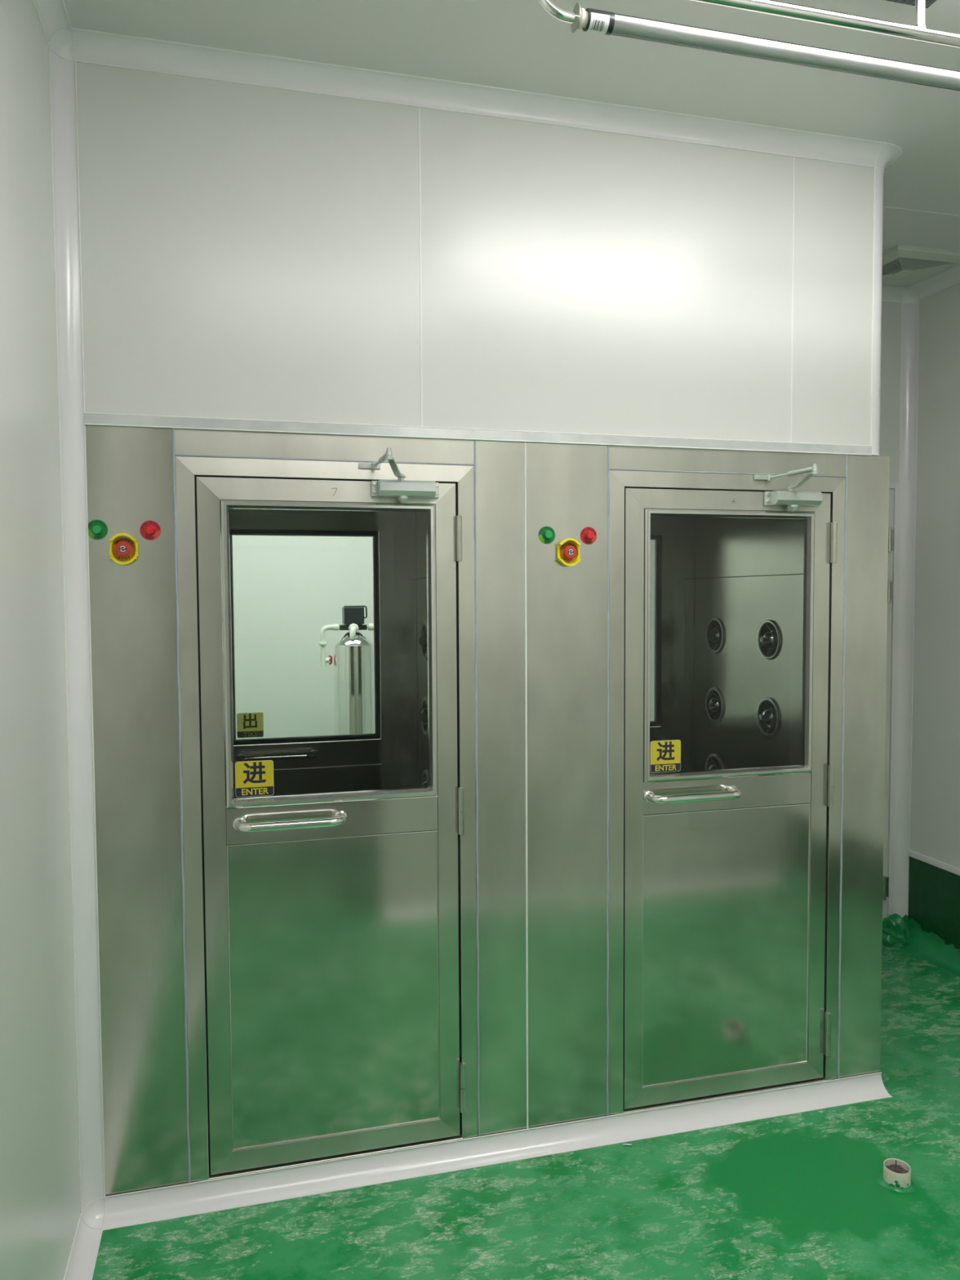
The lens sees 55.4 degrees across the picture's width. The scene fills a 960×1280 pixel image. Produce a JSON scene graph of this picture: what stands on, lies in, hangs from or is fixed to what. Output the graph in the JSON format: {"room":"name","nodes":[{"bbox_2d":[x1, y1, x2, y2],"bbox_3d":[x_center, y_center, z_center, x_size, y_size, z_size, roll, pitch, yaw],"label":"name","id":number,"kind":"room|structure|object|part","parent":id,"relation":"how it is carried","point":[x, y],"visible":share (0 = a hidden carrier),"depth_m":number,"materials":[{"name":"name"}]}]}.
{"room":"cleanroom entrance area","nodes":[
{"label":"cleanroom entrance area","id":0,"kind":"room"},
{"bbox_2d":[0,0,80,1279],"bbox_3d":[-0.660,0.109,0.537,0.101,3.238,4.160,-1,3,-15],"label":"wall","id":1,"kind":"structure","parent":0,"point":[40,1209],"depth_m":2.05,"materials":[{"name":"white paint"}]},
{"bbox_2d":[32,0,71,46],"bbox_3d":[-0.592,-1.481,0.473,0.058,0.058,3.945,-1,3,-15],"label":"trim","id":2,"kind":"structure","parent":1,"relation":"attached to","point":[53,16],"depth_m":2.31,"materials":[{"name":"white metal"}]},
{"bbox_2d":[48,26,75,61],"bbox_3d":[-1.100,-1.571,2.405,0.056,0.056,0.056,-1,3,-15],"label":"trim","id":3,"kind":"structure","parent":1,"relation":"attached to","point":[61,42],"depth_m":2.41,"materials":[{"name":"white plastic"}]},
{"bbox_2d":[48,46,105,1213],"bbox_3d":[-1.091,0.018,2.481,0.058,3.128,0.058,-1,3,-15],"label":"trim","id":4,"kind":"structure","parent":1,"relation":"attached to","point":[62,72],"depth_m":2.49,"materials":[{"name":"white metal"}]},
{"bbox_2d":[63,1213,102,1279],"bbox_3d":[-0.574,1.697,0.625,0.058,0.058,3.945,-1,3,-15],"label":"baseboard","id":5,"kind":"structure","parent":1,"relation":"attached to","point":[82,1258],"depth_m":2.42,"materials":[{"name":"white plastic"}]},
{"bbox_2d":[80,1197,104,1229],"bbox_3d":[-1.082,1.608,2.557,0.056,0.056,0.056,-1,3,-15],"label":"trim","id":6,"kind":"structure","parent":1,"relation":"attached to","point":[92,1214],"depth_m":2.56,"materials":[{"name":"white plastic"}]},
{"bbox_2d":[232,535,654,738],"bbox_3d":[-0.717,-0.042,6.186,4.600,3.000,0.082,-1,3,-15],"label":"wall","id":7,"kind":"structure","parent":0,"point":[286,589],"depth_m":6.01,"materials":[{"name":"white paint"}]},
{"bbox_2d":[75,62,874,454],"bbox_3d":[-0.018,-1.157,3.355,2.615,0.986,1.196,-1,3,-15],"label":"wall","id":8,"kind":"structure","parent":0,"point":[248,251],"depth_m":2.72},
{"bbox_2d":[84,412,871,455],"bbox_3d":[0.129,-0.623,2.798,2.490,0.034,0.010,-1,3,-15],"label":"trim","id":9,"kind":"structure","parent":8,"relation":"attached to","point":[90,418],"depth_m":2.74,"materials":[{"name":"metal"}]},
{"bbox_2d":[71,27,887,167],"bbox_3d":[0.131,-1.593,2.727,2.492,0.058,0.058,-1,3,-15],"label":"trim","id":10,"kind":"structure","parent":8,"relation":"attached to","point":[91,46],"depth_m":2.68,"materials":[{"name":"white metal"}]},
{"bbox_2d":[524,441,528,1128],"bbox_3d":[0.145,0.477,2.856,0.006,2.172,0.006,-1,3,-15],"label":"trim","id":11,"kind":"structure","parent":8,"relation":"attached to","point":[525,442],"depth_m":2.85,"materials":[{"name":"silver metal"}]},
{"bbox_2d":[870,165,884,455],"bbox_3d":[1.355,-1.114,3.134,0.074,0.963,0.071,-1,3,-15],"label":"trim","id":12,"kind":"structure","parent":8,"relation":"attached to","point":[878,173],"depth_m":3.10,"materials":[{"name":"white metal"}]},
{"bbox_2d":[884,164,892,170],"bbox_3d":[1.269,-1.645,3.679,0.058,0.058,1.070,-1,3,-15],"label":"trim","id":13,"kind":"structure","parent":8,"relation":"attached to","point":[887,166],"depth_m":3.18,"materials":[{"name":"white metal"}]},
{"bbox_2d":[875,142,902,172],"bbox_3d":[1.385,-1.618,3.092,0.077,0.058,0.175,1,3,30],"label":"trim","id":14,"kind":"structure","parent":8,"relation":"attached to","point":[889,153],"depth_m":3.07,"materials":[{"name":"white plastic"}]},
{"bbox_2d":[102,1071,892,1231],"bbox_3d":[0.187,1.583,2.883,2.567,0.061,0.061,-1,3,-15],"label":"baseboard","id":15,"kind":"structure","parent":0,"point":[184,1200],"depth_m":2.84,"materials":[{"name":"white plastic"}]},
{"bbox_2d":[63,0,959,252],"bbox_3d":[1.019,-1.606,1.486,3.890,0.081,5.295,-1,3,-15],"label":"ceiling","id":16,"kind":"structure","parent":0,"point":[517,45],"depth_m":2.51,"materials":[{"name":"white paint"}]},
{"bbox_2d":[537,0,959,91],"bbox_3d":[1.094,-1.457,2.176,2.080,0.285,0.060,-1,3,-15],"label":"pipe","id":17,"kind":"object","parent":16,"relation":"attached to","point":[591,20],"visible":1,"depth_m":2.04,"materials":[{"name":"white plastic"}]},
{"bbox_2d":[688,0,959,48],"bbox_3d":[1.184,-1.471,2.090,1.950,0.250,0.027,-1,3,-15],"label":"pipe rail","id":18,"kind":"object","parent":16,"relation":"hanging from","point":[919,32],"visible":1,"depth_m":1.99,"materials":[{"name":"metal"}]},
{"bbox_2d":[884,0,936,8],"bbox_3d":[0.921,-1.581,2.132,0.448,0.032,0.181,-1,3,-15],"label":"mounting plate","id":19,"kind":"object","parent":16,"relation":"attached to","point":[928,2],"visible":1,"depth_m":2.25,"materials":[{"name":"white metal"}]},
{"bbox_2d":[881,244,959,288],"bbox_3d":[1.927,-1.681,4.151,0.410,0.038,0.420,-1,3,-15],"label":"ceiling vent","id":20,"kind":"object","parent":16,"relation":"in","point":[904,266],"visible":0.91,"depth_m":4.05,"materials":[{"name":"plastic"}]},
{"bbox_3d":[1.927,-1.671,4.152,0.070,0.018,0.070,-1,3,-15],"label":"knob","id":21,"kind":"part","parent":20,"relation":"part of","materials":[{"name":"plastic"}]},
{"bbox_2d":[92,945,959,1279],"bbox_3d":[1.038,1.717,1.645,3.890,0.100,5.295,-1,3,-15],"label":"floor","id":22,"kind":"structure","parent":0,"point":[798,1196],"depth_m":2.59,"materials":[{"name":"green paint"}]},
{"bbox_2d":[85,424,526,1196],"bbox_3d":[-0.618,0.491,3.184,1.307,2.222,1.370,-1,3,-15],"label":"shower","id":23,"kind":"object","parent":22,"relation":"on","point":[312,948],"visible":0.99,"depth_m":2.70,"materials":[{"name":"metal"}]},
{"bbox_2d":[88,520,107,539],"bbox_3d":[-1.049,-0.302,2.500,0.055,0.055,0.012,-1,3,-15],"label":"lamp","id":24,"kind":"object","parent":23,"relation":"attached to","point":[97,529],"depth_m":2.50,"materials":[{"name":"green plastic"}]},
{"bbox_3d":[-0.980,-0.250,2.511,0.041,0.041,0.029,-1,3,-15],"label":"knob","id":25,"kind":"part","parent":23,"relation":"part of","materials":[{"name":"red plastic"}]},
{"bbox_3d":[-0.989,0.512,2.575,0.281,2.202,0.030,-1,3,-15],"label":"panel","id":26,"kind":"part","parent":23,"relation":"part of","materials":[{"name":"metal"}]},
{"bbox_2d":[139,520,160,540],"bbox_3d":[-0.915,-0.304,2.535,0.055,0.055,0.012,-1,3,-15],"label":"lamp","id":27,"kind":"object","parent":23,"relation":"attached to","point":[148,530],"depth_m":2.54,"materials":[{"name":"red plastic"}]},
{"bbox_3d":[-0.832,0.478,3.752,0.333,0.038,0.069,-1,3,-15],"label":"handle","id":28,"kind":"part","parent":23,"relation":"part of","materials":[{"name":"metal"}]},
{"bbox_3d":[-0.545,0.529,2.640,0.327,0.038,0.069,-1,3,-15],"label":"handle","id":29,"kind":"part","parent":23,"relation":"part of","materials":[{"name":"metal"}]},
{"bbox_3d":[-0.725,-0.014,3.799,0.620,0.882,0.034,-1,3,-15],"label":"window trim","id":30,"kind":"part","parent":23,"relation":"part of","materials":[{"name":"black plastic"}]},
{"bbox_3d":[-0.726,0.480,3.837,0.622,0.105,0.042,-1,3,-15],"label":"push plate","id":31,"kind":"part","parent":23,"relation":"part of","materials":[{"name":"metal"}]},
{"bbox_3d":[-0.724,0.986,3.864,0.622,0.904,0.037,-1,3,-15],"label":"kick panel","id":32,"kind":"part","parent":23,"relation":"part of","materials":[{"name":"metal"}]},
{"bbox_3d":[-0.727,0.491,3.840,0.746,2.019,0.048,-1,3,-15],"label":"door frame rail","id":33,"kind":"part","parent":23,"relation":"part of","materials":[{"name":"metal"}]},
{"bbox_3d":[-0.733,0.461,3.846,0.935,2.100,0.030,-1,3,-15],"label":"panel","id":34,"kind":"part","parent":23,"relation":"part of","materials":[{"name":"glass"}]},
{"bbox_3d":[-0.439,-0.561,2.670,0.864,0.073,0.030,-1,3,-15],"label":"header panel","id":35,"kind":"part","parent":23,"relation":"part of","materials":[{"name":"metal"}]},
{"bbox_3d":[-0.434,0.544,2.731,0.860,2.132,0.054,-1,3,-15],"label":"door frame","id":36,"kind":"part","parent":23,"relation":"part of","materials":[{"name":"metal"}]},
{"bbox_3d":[-0.435,0.543,2.729,0.746,2.019,0.048,-1,3,-15],"label":"door frame rail","id":37,"kind":"part","parent":23,"relation":"part of","materials":[{"name":"metal"}]},
{"bbox_3d":[-0.433,0.038,2.688,0.620,0.882,0.034,-1,3,-15],"label":"window trim","id":38,"kind":"part","parent":23,"relation":"part of","materials":[{"name":"metal"}]},
{"bbox_3d":[-0.434,0.532,2.726,0.622,0.105,0.042,-1,3,-15],"label":"push plate","id":39,"kind":"part","parent":23,"relation":"part of","materials":[{"name":"metal"}]},
{"bbox_3d":[-0.432,1.037,2.753,0.622,0.904,0.037,-1,3,-15],"label":"kick panel","id":40,"kind":"part","parent":23,"relation":"part of","materials":[{"name":"metal"}]},
{"bbox_3d":[-0.248,-0.500,2.610,0.095,0.074,0.162,-1,3,-15],"label":"closer arm","id":41,"kind":"part","parent":23,"relation":"part of","materials":[{"name":"silver metal"}]},
{"bbox_3d":[0.064,0.493,2.851,0.156,2.202,0.030,-1,3,-15],"label":"panel","id":42,"kind":"part","parent":23,"relation":"part of","materials":[{"name":"metal"}]},
{"bbox_2d":[526,442,889,1128],"bbox_3d":[0.651,0.468,3.513,1.308,2.222,1.378,-1,3,-15],"label":"shower","id":43,"kind":"object","parent":22,"relation":"on","point":[705,876],"visible":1,"depth_m":3.05,"materials":[{"name":"metal"}]},
{"bbox_2d":[537,526,555,543],"bbox_3d":[0.210,-0.325,2.825,0.055,0.055,0.022,-1,3,-15],"label":"lamp","id":44,"kind":"object","parent":43,"relation":"attached to","point":[546,535],"depth_m":2.83,"materials":[{"name":"green plastic"}]},
{"bbox_3d":[0.274,0.489,2.906,0.270,2.202,0.030,-1,3,-15],"label":"panel","id":45,"kind":"part","parent":43,"relation":"part of","materials":[{"name":"metal"}]},
{"bbox_3d":[0.278,-0.273,2.840,0.041,0.041,0.029,-1,3,-15],"label":"knob","id":46,"kind":"part","parent":43,"relation":"part of","materials":[{"name":"red plastic"}]},
{"bbox_2d":[580,526,596,544],"bbox_3d":[0.344,-0.327,2.860,0.055,0.055,0.022,-1,3,-15],"label":"lamp","id":47,"kind":"object","parent":43,"relation":"attached to","point":[588,534],"depth_m":2.87,"materials":[{"name":"red plastic"}]},
{"bbox_3d":[0.533,0.963,4.194,0.622,0.904,0.037,-1,3,-15],"label":"kick panel","id":48,"kind":"part","parent":43,"relation":"part of","materials":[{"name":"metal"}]},
{"bbox_3d":[0.531,0.457,4.167,0.622,0.105,0.042,-1,3,-15],"label":"push plate","id":49,"kind":"part","parent":43,"relation":"part of","materials":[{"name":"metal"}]},
{"bbox_3d":[0.532,-0.036,4.128,0.620,0.882,0.034,-1,3,-15],"label":"window trim","id":50,"kind":"part","parent":43,"relation":"part of","materials":[{"name":"black plastic"}]},
{"bbox_3d":[0.531,0.468,4.169,0.746,2.019,0.048,-1,3,-15],"label":"door frame rail","id":51,"kind":"part","parent":43,"relation":"part of","materials":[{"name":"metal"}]},
{"bbox_3d":[0.524,0.438,4.176,0.935,2.100,0.030,-1,3,-15],"label":"panel","id":52,"kind":"part","parent":43,"relation":"part of","materials":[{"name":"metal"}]},
{"bbox_3d":[0.702,0.507,2.966,0.339,0.038,0.069,-1,3,-15],"label":"handle","id":53,"kind":"part","parent":43,"relation":"part of","materials":[{"name":"metal"}]},
{"bbox_3d":[0.825,1.014,3.082,0.622,0.904,0.037,-1,3,-15],"label":"kick panel","id":54,"kind":"part","parent":43,"relation":"part of","materials":[{"name":"metal"}]},
{"bbox_3d":[0.823,0.520,3.058,0.746,2.019,0.048,-1,3,-15],"label":"door frame rail","id":55,"kind":"part","parent":43,"relation":"part of","materials":[{"name":"metal"}]},
{"bbox_3d":[0.823,0.521,3.061,0.860,2.132,0.054,-1,3,-15],"label":"door frame","id":56,"kind":"part","parent":43,"relation":"part of","materials":[{"name":"metal"}]},
{"bbox_3d":[0.823,0.509,3.056,0.622,0.105,0.042,-1,3,-15],"label":"push plate","id":57,"kind":"part","parent":43,"relation":"part of","materials":[{"name":"metal"}]},
{"bbox_3d":[0.819,-0.584,3.000,0.864,0.073,0.030,-1,3,-15],"label":"header panel","id":58,"kind":"part","parent":43,"relation":"part of","materials":[{"name":"metal"}]},
{"bbox_3d":[0.825,0.015,3.017,0.620,0.882,0.034,-1,3,-15],"label":"window trim","id":59,"kind":"part","parent":43,"relation":"part of","materials":[{"name":"metal"}]},
{"bbox_3d":[1.009,-0.521,2.936,0.091,0.071,0.170,-1,3,-15],"label":"closer arm","id":60,"kind":"part","parent":43,"relation":"part of","materials":[{"name":"silver metal"}]},
{"bbox_3d":[1.327,0.470,3.182,0.169,2.202,0.030,-1,3,-15],"label":"panel","id":61,"kind":"part","parent":43,"relation":"part of","materials":[{"name":"metal"}]},
{"bbox_2d":[875,1158,915,1192],"bbox_3d":[1.234,1.587,2.718,0.108,0.076,0.091,0,3,8],"label":"pipe","id":62,"kind":"object","parent":22,"relation":"on","point":[895,1176],"visible":1,"depth_m":2.70,"materials":[{"name":"beige plastic"}]},
{"bbox_2d":[881,913,912,947],"bbox_3d":[2.083,1.500,4.596,0.192,0.242,0.167,-1,3,-15],"label":"plastic sheet","id":63,"kind":"object","parent":22,"relation":"on","point":[896,933],"depth_m":4.54,"materials":[{"name":"green paint"}]},
{"bbox_2d":[898,914,959,977],"bbox_3d":[2.751,1.573,2.120,0.126,0.136,5.195,-1,3,-15],"label":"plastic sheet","id":64,"kind":"structure","parent":22,"relation":"on","point":[922,944],"depth_m":4.41,"materials":[{"name":"green paint"}]},
{"bbox_2d":[858,301,901,489],"bbox_3d":[1.615,-0.094,4.505,1.060,3.238,0.100,-1,3,-15],"label":"wall","id":65,"kind":"structure","parent":0,"point":[891,340],"depth_m":4.51,"materials":[{"name":"white paint"}]},
{"bbox_2d":[882,482,900,919],"bbox_3d":[1.663,0.402,4.478,0.882,2.350,0.041,-1,3,-15],"label":"door","id":66,"kind":"structure","parent":65,"relation":"in","point":[894,495],"depth_m":4.58,"materials":[{"name":"metal"}]},
{"bbox_2d":[881,285,908,302],"bbox_3d":[1.599,-1.679,4.346,1.005,0.058,0.058,-1,3,-15],"label":"trim","id":67,"kind":"structure","parent":65,"relation":"attached to","point":[889,294],"depth_m":4.47,"materials":[{"name":"white metal"}]},
{"bbox_2d":[910,282,959,868],"bbox_3d":[2.848,0.015,2.094,0.101,3.238,5.395,-1,3,-15],"label":"wall","id":68,"kind":"structure","parent":0,"point":[935,821],"depth_m":4.37,"materials":[{"name":"white paint"}]},
{"bbox_2d":[893,299,919,917],"bbox_3d":[2.120,-0.121,4.556,0.058,3.083,0.058,-1,3,-15],"label":"trim","id":69,"kind":"structure","parent":68,"relation":"attached to","point":[909,311],"depth_m":4.56,"materials":[{"name":"white metal"}]},
{"bbox_2d":[902,288,919,302],"bbox_3d":[2.111,-1.688,4.481,0.056,0.056,0.056,-1,3,-15],"label":"trim","id":70,"kind":"structure","parent":68,"relation":"attached to","point":[910,295],"depth_m":4.48,"materials":[{"name":"white plastic"}]},
{"bbox_2d":[907,856,959,949],"bbox_3d":[2.813,1.416,2.121,0.004,0.436,5.140,-1,3,-15],"label":"baseboard","id":71,"kind":"structure","parent":68,"relation":"attached to","point":[934,891],"depth_m":4.42,"materials":[{"name":"green paint"}]},
{"bbox_2d":[907,849,959,875],"bbox_3d":[2.808,1.183,2.109,0.012,0.030,5.140,-1,3,-15],"label":"trim","id":72,"kind":"structure","parent":68,"relation":"attached to","point":[913,854],"depth_m":4.42,"materials":[{"name":"white plastic"}]},
{"bbox_2d":[911,265,959,300],"bbox_3d":[2.771,-1.572,1.972,0.058,0.058,5.140,-1,3,-15],"label":"trim","id":73,"kind":"structure","parent":68,"relation":"attached to","point":[950,277],"depth_m":4.32,"materials":[{"name":"white plastic"}]},
{"bbox_3d":[-0.502,1.533,5.476,4.600,0.080,2.705,-1,3,-15],"label":"floor","id":74,"kind":"structure","parent":0,"visible":0},
{"bbox_2d":[318,605,374,734],"bbox_3d":[-0.801,0.637,5.633,0.305,1.697,0.244,0,3,16],"label":"tank","id":75,"kind":"object","parent":74,"relation":"on","point":[353,651],"visible":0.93,"depth_m":5.51,"materials":[{"name":"metal"}]},
{"bbox_3d":[-0.910,0.121,5.561,0.025,0.063,0.022,-1,3,-15],"label":"valve handle","id":76,"kind":"part","parent":75,"relation":"part of","materials":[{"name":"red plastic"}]},
{"bbox_3d":[-0.772,0.710,5.628,0.244,1.552,0.244,-1,3,-15],"label":"tank","id":77,"kind":"part","parent":75,"relation":"part of","materials":[{"name":"metal"}]}
]}

